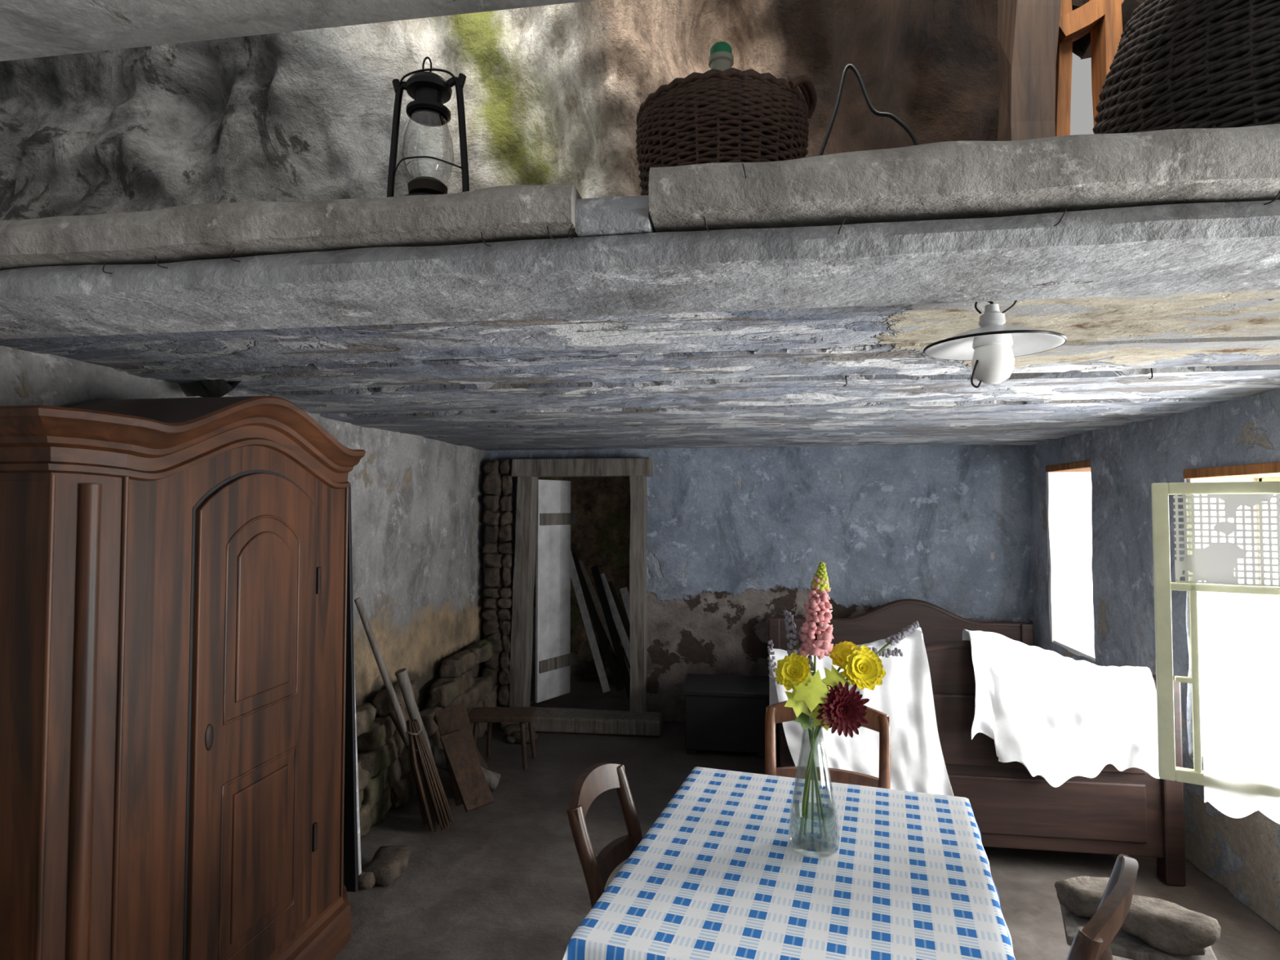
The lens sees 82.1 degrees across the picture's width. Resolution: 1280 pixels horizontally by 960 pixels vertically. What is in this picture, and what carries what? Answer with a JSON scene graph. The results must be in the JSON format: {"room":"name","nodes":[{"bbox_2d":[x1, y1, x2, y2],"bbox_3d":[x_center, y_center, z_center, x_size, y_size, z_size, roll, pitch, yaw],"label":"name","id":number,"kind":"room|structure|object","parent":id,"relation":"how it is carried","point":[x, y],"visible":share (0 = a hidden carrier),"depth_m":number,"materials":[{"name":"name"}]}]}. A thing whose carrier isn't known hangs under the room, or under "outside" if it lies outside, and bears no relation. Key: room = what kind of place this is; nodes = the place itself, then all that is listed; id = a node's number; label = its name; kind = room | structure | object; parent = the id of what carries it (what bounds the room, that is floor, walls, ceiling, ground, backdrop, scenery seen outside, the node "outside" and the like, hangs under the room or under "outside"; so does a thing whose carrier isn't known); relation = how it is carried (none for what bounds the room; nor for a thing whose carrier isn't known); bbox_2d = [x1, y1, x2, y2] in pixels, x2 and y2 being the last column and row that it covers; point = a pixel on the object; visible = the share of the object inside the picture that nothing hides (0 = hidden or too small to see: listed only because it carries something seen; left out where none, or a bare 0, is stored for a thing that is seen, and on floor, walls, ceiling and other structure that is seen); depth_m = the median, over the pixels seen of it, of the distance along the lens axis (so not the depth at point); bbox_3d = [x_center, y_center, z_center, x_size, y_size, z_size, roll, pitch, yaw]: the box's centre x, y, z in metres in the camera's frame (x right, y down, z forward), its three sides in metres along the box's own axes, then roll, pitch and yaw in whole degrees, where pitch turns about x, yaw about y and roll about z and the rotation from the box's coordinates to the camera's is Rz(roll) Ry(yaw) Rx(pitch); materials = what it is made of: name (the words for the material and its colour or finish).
{"room":"traditional dwelling","nodes":[
{"label":"traditional dwelling","id":0,"kind":"room"},
{"bbox_2d":[0,346,485,753],"bbox_3d":[-1.879,0.607,2.127,0.437,2.143,7.751,0,-2,8],"label":"wall","id":1,"kind":"structure","parent":0,"point":[417,505],"depth_m":4.17,"materials":[{"name":"grey paint"}]},
{"bbox_2d":[0,182,582,270],"bbox_3d":[-1.089,-0.435,1.454,2.025,0.082,0.313,0,-2,8],"label":"stone ledge","id":2,"kind":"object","parent":1,"relation":"attached to","point":[190,232],"depth_m":1.24,"materials":[{"name":"grey stone"}]},
{"bbox_2d":[386,56,469,197],"bbox_3d":[-0.393,-0.631,1.365,0.122,0.319,0.113,1,-2,-34],"label":"lantern","id":3,"kind":"object","parent":2,"relation":"on","point":[429,91],"visible":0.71,"depth_m":1.35,"materials":[{"name":"black metal"}]},
{"bbox_2d":[0,0,595,61],"bbox_3d":[0.171,-1.058,1.196,5.200,0.111,0.579,0,-2,8],"label":"ceiling","id":4,"kind":"structure","parent":0,"point":[29,28],"depth_m":1.58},
{"bbox_2d":[0,0,1144,397],"bbox_3d":[0.001,-1.371,2.368,6.314,2.169,1.436,0,-2,-4],"label":"rock","id":5,"kind":"object","parent":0,"point":[555,94],"visible":0.4,"depth_m":2.26,"materials":[{"name":"grey stone"}]},
{"bbox_2d":[0,289,1279,450],"bbox_3d":[0.494,-0.321,3.357,4.603,0.080,4.447,0,-2,8],"label":"ceiling","id":6,"kind":"structure","parent":0,"point":[771,378],"depth_m":2.32,"materials":[{"name":"paint"}]},
{"bbox_2d":[574,195,656,237],"bbox_3d":[-0.026,-0.427,1.314,0.120,0.058,0.280,0,-2,8],"label":"stone block","id":7,"kind":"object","parent":6,"relation":"attached to","point":[623,215],"depth_m":1.18,"materials":[{"name":"grey stone"}]},
{"bbox_2d":[0,200,1279,339],"bbox_3d":[0.190,-0.368,1.298,4.600,0.062,0.305,0,-2,8],"label":"ceiling beam","id":8,"kind":"structure","parent":6,"relation":"attached to","point":[1233,246],"depth_m":1.25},
{"bbox_2d":[102,163,1279,386],"bbox_3d":[0.323,-0.392,1.785,2.389,0.115,1.408,0,-2,8],"label":"nail","id":9,"kind":"object","parent":6,"relation":"attached to","point":[1278,193],"visible":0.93,"depth_m":1.18,"materials":[{"name":"metal"}]},
{"bbox_2d":[923,300,1067,387],"bbox_3d":[0.684,-0.270,1.426,0.252,0.190,0.252,0,-2,8],"label":"pendant lamp","id":10,"kind":"object","parent":6,"relation":"hanging from","point":[992,348],"visible":0.94,"depth_m":1.41,"materials":[{"name":"white ceramic"}]},
{"bbox_2d":[483,444,1033,722],"bbox_3d":[0.791,0.715,5.466,4.808,2.119,0.479,0,-2,8],"label":"wall","id":11,"kind":"structure","parent":0,"point":[737,538],"depth_m":5.20,"materials":[{"name":"blue paint"}]},
{"bbox_2d":[548,480,560,698],"bbox_3d":[-0.664,0.831,5.642,0.025,1.660,0.125,-2,-3,36],"label":"board","id":12,"kind":"object","parent":11,"relation":"attached to","point":[555,485],"visible":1,"depth_m":5.63,"materials":[{"name":"grey wood"}]},
{"bbox_2d":[560,480,570,695],"bbox_3d":[-0.594,0.835,5.742,0.025,1.660,0.125,-2,-3,36],"label":"board","id":13,"kind":"object","parent":11,"relation":"attached to","point":[565,530],"visible":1,"depth_m":5.74,"materials":[{"name":"grey wood"}]},
{"bbox_2d":[332,666,1279,959],"bbox_3d":[0.127,1.703,2.854,5.803,0.112,10.203,0,-2,8],"label":"floor","id":14,"kind":"structure","parent":0,"point":[506,881],"depth_m":3.15,"materials":[{"name":"concrete"}]},
{"bbox_2d":[0,395,365,959],"bbox_3d":[-1.338,0.691,2.206,0.526,1.877,1.308,0,-2,8],"label":"wardrobe","id":15,"kind":"object","parent":14,"relation":"on","point":[173,571],"visible":1,"depth_m":1.86,"materials":[{"name":"brown wood"}]},
{"bbox_2d":[343,484,361,892],"bbox_3d":[-1.183,0.829,2.988,0.128,1.625,0.080,0,-2,8],"label":"leaning boards","id":16,"kind":"object","parent":14,"relation":"on","point":[352,842],"visible":0.59,"depth_m":2.94,"materials":[{"name":"paint"}]},
{"bbox_2d":[354,597,453,832],"bbox_3d":[-1.118,1.106,3.503,0.459,1.110,0.149,1,-2,-14],"label":"broom","id":17,"kind":"object","parent":14,"relation":"on","point":[429,791],"visible":1,"depth_m":3.47,"materials":[{"name":"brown wood"}]},
{"bbox_2d":[355,639,497,836],"bbox_3d":[-1.244,1.410,4.120,0.198,0.614,2.375,0,-2,8],"label":"wall","id":18,"kind":"structure","parent":14,"relation":"on","point":[385,781],"depth_m":3.79,"materials":[{"name":"grey stone"}]},
{"bbox_2d":[387,668,500,813],"bbox_3d":[-0.945,1.320,3.892,0.522,0.720,0.666,0,-2,8],"label":"wooden planks","id":19,"kind":"object","parent":14,"relation":"on","point":[472,784],"visible":0.8,"depth_m":3.74,"materials":[{"name":"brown wood"}]},
{"bbox_2d":[358,723,537,888],"bbox_3d":[-0.927,1.652,3.971,0.257,0.091,2.083,0,-2,8],"label":"rubble","id":20,"kind":"object","parent":14,"relation":"on","point":[388,863],"visible":0.88,"depth_m":3.07,"materials":[{"name":"stone"}]},
{"bbox_2d":[481,458,515,706],"bbox_3d":[-1.042,0.783,5.402,0.242,1.877,0.123,0,-2,8],"label":"stone pier","id":21,"kind":"object","parent":14,"relation":"on","point":[495,485],"visible":0.9,"depth_m":5.36,"materials":[{"name":"stone"}]},
{"bbox_2d":[467,706,537,768],"bbox_3d":[-0.833,1.554,4.439,0.404,0.304,0.232,0,-2,1],"label":"wooden stool","id":22,"kind":"object","parent":14,"relation":"on","point":[477,715],"visible":0.8,"depth_m":4.38,"materials":[{"name":"brown wood"}]},
{"bbox_2d":[509,476,537,706],"bbox_3d":[-0.856,0.845,5.407,0.166,1.788,0.172,0,-2,8],"label":"post","id":23,"kind":"object","parent":14,"relation":"on","point":[522,632],"visible":0.9,"depth_m":5.34,"materials":[{"name":"grey wood"}]},
{"bbox_2d":[535,479,550,702],"bbox_3d":[-0.735,0.828,5.541,0.025,1.660,0.125,-2,-3,36],"label":"board","id":24,"kind":"object","parent":23,"relation":"attached to","point":[542,548],"visible":0.92,"depth_m":5.52,"materials":[{"name":"grey wood"}]},
{"bbox_2d":[538,652,575,673],"bbox_3d":[-0.636,1.402,5.638,0.030,0.090,0.400,-2,-3,36],"label":"batten","id":25,"kind":"object","parent":24,"relation":"attached to","point":[558,662],"visible":1,"depth_m":5.62,"materials":[{"name":"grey wood"}]},
{"bbox_2d":[539,513,576,525],"bbox_3d":[-0.636,0.302,5.677,0.030,0.090,0.400,-2,-3,36],"label":"batten","id":26,"kind":"object","parent":24,"relation":"attached to","point":[545,519],"visible":1,"depth_m":5.66,"materials":[{"name":"grey wood"}]},
{"bbox_2d":[511,457,653,477],"bbox_3d":[-0.422,-0.089,5.367,1.023,0.129,0.186,0,-2,8],"label":"lintel","id":27,"kind":"object","parent":23,"relation":"on","point":[584,467],"visible":0.95,"depth_m":5.28,"materials":[{"name":"grey wood"}]},
{"bbox_2d":[501,706,662,736],"bbox_3d":[-0.396,1.679,5.120,1.110,0.109,0.269,0,-2,7],"label":"threshold","id":28,"kind":"object","parent":14,"relation":"on","point":[546,719],"visible":0.72,"depth_m":5.01,"materials":[{"name":"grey wood"}]},
{"bbox_2d":[534,476,630,666],"bbox_3d":[0.080,0.808,7.154,4.612,2.259,0.584,0,-2,8],"label":"wall","id":29,"kind":"structure","parent":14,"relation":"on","point":[600,536],"depth_m":7.08,"materials":[{"name":"stone"}]},
{"bbox_2d":[570,551,630,697],"bbox_3d":[-0.149,1.174,6.094,1.024,1.279,0.207,0,-2,8],"label":"planks","id":30,"kind":"object","parent":14,"relation":"on","point":[610,608],"visible":0.53,"depth_m":6.10,"materials":[{"name":"grey wood"}]},
{"bbox_2d":[570,595,630,676],"bbox_3d":[-0.043,1.311,6.565,1.236,0.919,0.441,0,-2,8],"label":"boulders","id":31,"kind":"object","parent":14,"relation":"on","point":[584,665],"visible":0.13,"depth_m":6.50,"materials":[{"name":"stone"}]},
{"bbox_2d":[566,762,642,907],"bbox_3d":[0.090,1.186,1.824,0.498,0.860,0.360,-1,-2,18],"label":"dining chair","id":32,"kind":"object","parent":14,"relation":"on","point":[597,779],"visible":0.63,"depth_m":1.89,"materials":[{"name":"brown wood"}]},
{"bbox_2d":[629,475,647,712],"bbox_3d":[-0.010,0.836,5.282,0.107,1.788,0.168,0,-2,8],"label":"post","id":33,"kind":"object","parent":14,"relation":"on","point":[638,496],"visible":0.9,"depth_m":5.21,"materials":[{"name":"grey wood"}]},
{"bbox_2d":[681,673,769,757],"bbox_3d":[0.569,1.516,4.758,0.560,0.402,0.460,0,-2,8],"label":"chest","id":34,"kind":"object","parent":14,"relation":"on","point":[723,713],"visible":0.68,"depth_m":4.56,"materials":[{"name":"paint"}]},
{"bbox_2d":[562,766,1015,959],"bbox_3d":[0.396,1.243,1.718,0.837,0.730,1.017,-1,-2,18],"label":"dining table","id":35,"kind":"object","parent":14,"relation":"on","point":[717,875],"visible":1,"depth_m":1.59,"materials":[{"name":"fabric"}]},
{"bbox_2d":[767,561,919,857],"bbox_3d":[0.498,0.537,1.759,0.372,0.682,0.135,0,-2,3],"label":"flower vase","id":36,"kind":"object","parent":35,"relation":"on","point":[862,666],"visible":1,"depth_m":1.74,"materials":[{"name":"clear glass"}]},
{"bbox_2d":[764,700,890,789],"bbox_3d":[0.581,1.193,2.308,0.440,0.880,0.498,-1,-2,16],"label":"dining chair","id":37,"kind":"object","parent":14,"relation":"on","point":[877,721],"visible":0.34,"depth_m":2.48,"materials":[{"name":"brown wood"}]},
{"bbox_2d":[768,599,1186,885],"bbox_3d":[1.600,1.210,4.050,1.705,0.969,1.875,0,-2,8],"label":"wooden bed","id":38,"kind":"object","parent":14,"relation":"on","point":[1131,811],"visible":0.21,"depth_m":3.11,"materials":[{"name":"brown wood"}]},
{"bbox_2d":[768,626,953,795],"bbox_3d":[0.956,1.004,3.219,0.762,0.723,0.197,0,-2,8],"label":"sheet","id":39,"kind":"object","parent":38,"relation":"on","point":[905,694],"visible":0.45,"depth_m":3.15,"materials":[{"name":"fabric"}]},
{"bbox_2d":[962,629,1159,786],"bbox_3d":[1.754,0.958,3.091,0.727,0.622,0.222,0,-2,8],"label":"cloth","id":40,"kind":"object","parent":38,"relation":"on","point":[1063,718],"visible":0.97,"depth_m":3.04,"materials":[{"name":"fabric"}]},
{"bbox_2d":[1066,853,1138,959],"bbox_3d":[0.724,1.174,1.503,0.498,0.860,0.420,-2,-3,42],"label":"dining chair","id":41,"kind":"object","parent":14,"relation":"on","point":[1091,941],"visible":0.98,"depth_m":1.29,"materials":[{"name":"brown wood"}]},
{"bbox_2d":[1060,904,1217,959],"bbox_3d":[1.433,1.462,2.123,0.360,0.321,0.240,-1,-2,26],"label":"bench","id":42,"kind":"object","parent":14,"relation":"on","point":[1125,944],"visible":0.31,"depth_m":2.05,"materials":[{"name":"grey wood"}]},
{"bbox_2d":[1054,875,1221,955],"bbox_3d":[1.431,1.248,2.126,0.218,0.098,0.400,1,-2,-30],"label":"stone","id":43,"kind":"object","parent":42,"relation":"on","point":[1170,927],"visible":0.7,"depth_m":2.04,"materials":[{"name":"grey stone"}]},
{"bbox_2d":[1031,389,1279,932],"bbox_3d":[2.386,0.588,1.909,0.388,2.120,6.950,0,-2,8],"label":"wall","id":44,"kind":"structure","parent":0,"point":[1241,855],"depth_m":3.43,"materials":[{"name":"blue paint"}]},
{"bbox_2d":[648,124,1279,232],"bbox_3d":[1.247,-0.453,1.103,2.450,0.086,0.326,0,-2,8],"label":"stone ledge","id":45,"kind":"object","parent":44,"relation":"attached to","point":[963,179],"depth_m":1.08,"materials":[{"name":"grey stone"}]},
{"bbox_2d":[1045,460,1090,471],"bbox_3d":[2.732,-0.081,4.404,0.340,0.040,0.600,0,-2,8],"label":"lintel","id":46,"kind":"structure","parent":44,"relation":"in","point":[1080,466],"depth_m":4.41,"materials":[{"name":"orange wood"}]},
{"bbox_2d":[1046,471,1093,642],"bbox_3d":[2.786,0.474,4.675,0.349,1.114,0.044,0,-2,8],"label":"window","id":47,"kind":"structure","parent":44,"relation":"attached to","point":[1068,494],"depth_m":4.67,"materials":[{"name":"white glass"}]},
{"bbox_2d":[1052,640,1095,662],"bbox_3d":[2.752,1.021,4.362,0.340,0.030,0.590,0,-2,8],"label":"sill","id":48,"kind":"structure","parent":44,"relation":"attached to","point":[1086,649],"depth_m":4.44,"materials":[{"name":"white"}]},
{"bbox_2d":[1188,478,1259,752],"bbox_3d":[2.575,0.584,3.181,0.330,1.210,0.020,0,-2,8],"label":"far reveal","id":49,"kind":"object","parent":44,"relation":"attached to","point":[1191,480],"visible":0.02,"depth_m":3.19,"materials":[{"name":"white paint"}]},
{"bbox_2d":[1183,462,1279,595],"bbox_3d":[2.464,0.557,2.567,0.340,1.250,1.255,0,-2,8],"label":"window","id":50,"kind":"structure","parent":44,"relation":"in","point":[1272,469],"depth_m":3.08,"materials":[{"name":"orange wood"}]},
{"bbox_3d":[0.424,-0.398,2.885,4.600,0.030,3.000,0,-2,8],"label":"floor","id":51,"kind":"structure","parent":0,"visible":0},
{"bbox_2d":[635,41,817,195],"bbox_3d":[0.162,-0.666,1.466,0.342,0.404,0.344,1,-2,-17],"label":"wicker demijohn","id":52,"kind":"object","parent":51,"relation":"on","point":[722,113],"visible":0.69,"depth_m":1.32,"materials":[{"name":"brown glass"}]},
{"bbox_2d":[817,63,919,155],"bbox_3d":[0.477,-0.707,1.674,0.351,0.494,0.010,0,-2,8],"label":"cable","id":53,"kind":"object","parent":51,"relation":"on","point":[897,120],"visible":0.53,"depth_m":1.68,"materials":[{"name":"black metal"}]},
{"bbox_2d":[997,0,1061,141],"bbox_3d":[0.995,-1.101,1.887,0.160,1.309,0.139,0,-2,8],"label":"post","id":54,"kind":"object","parent":51,"relation":"on","point":[1028,30],"visible":0.41,"depth_m":1.83,"materials":[{"name":"brown wood"}]},
{"bbox_2d":[1054,0,1072,136],"bbox_3d":[1.102,-0.932,1.944,0.049,0.954,0.111,0,-2,8],"label":"door frame","id":55,"kind":"structure","parent":51,"relation":"on","point":[1064,50],"depth_m":1.90,"materials":[{"name":"orange wood"}]},
{"bbox_2d":[1088,0,1122,126],"bbox_3d":[1.197,-1.104,1.885,0.068,1.304,0.085,0,-2,8],"label":"post","id":56,"kind":"object","parent":51,"relation":"on","point":[1105,37],"visible":0.22,"depth_m":1.86,"materials":[{"name":"orange wood"}]},
{"bbox_2d":[1057,0,1124,46],"bbox_3d":[1.140,-1.185,1.887,0.163,0.122,0.064,0,-2,8],"label":"brace","id":57,"kind":"object","parent":56,"relation":"attached to","point":[1079,22],"visible":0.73,"depth_m":1.86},
{"bbox_2d":[1092,0,1279,133],"bbox_3d":[1.292,-0.720,1.453,0.688,0.507,0.689,0,-2,5],"label":"wicker basket","id":58,"kind":"object","parent":51,"relation":"on","point":[1176,64],"visible":0.33,"depth_m":1.31,"materials":[{"name":"brown wicker"}]},
{"label":"stile","id":59,"kind":"object","parent":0,"visible":0},
{"bbox_2d":[1151,481,1279,785],"bbox_3d":[1.834,0.443,2.041,0.660,0.880,0.036,-1,-2,31],"label":"window frame","id":60,"kind":"structure","parent":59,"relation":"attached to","point":[1221,487],"depth_m":2.17,"materials":[{"name":"beige paint"}]},
{"bbox_2d":[1173,493,1279,586],"bbox_3d":[1.842,0.167,2.016,0.610,0.260,0.006,-1,-2,31],"label":"lace curtain","id":61,"kind":"object","parent":60,"relation":"hanging from","point":[1215,563],"visible":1,"depth_m":2.11,"materials":[{"name":"white fabric"}]},
{"bbox_2d":[1198,591,1279,824],"bbox_3d":[1.863,0.636,1.981,0.555,0.630,0.016,-1,-2,31],"label":"curtain","id":62,"kind":"object","parent":60,"relation":"hanging from","point":[1240,633],"visible":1,"depth_m":2.08,"materials":[{"name":"white fabric"}]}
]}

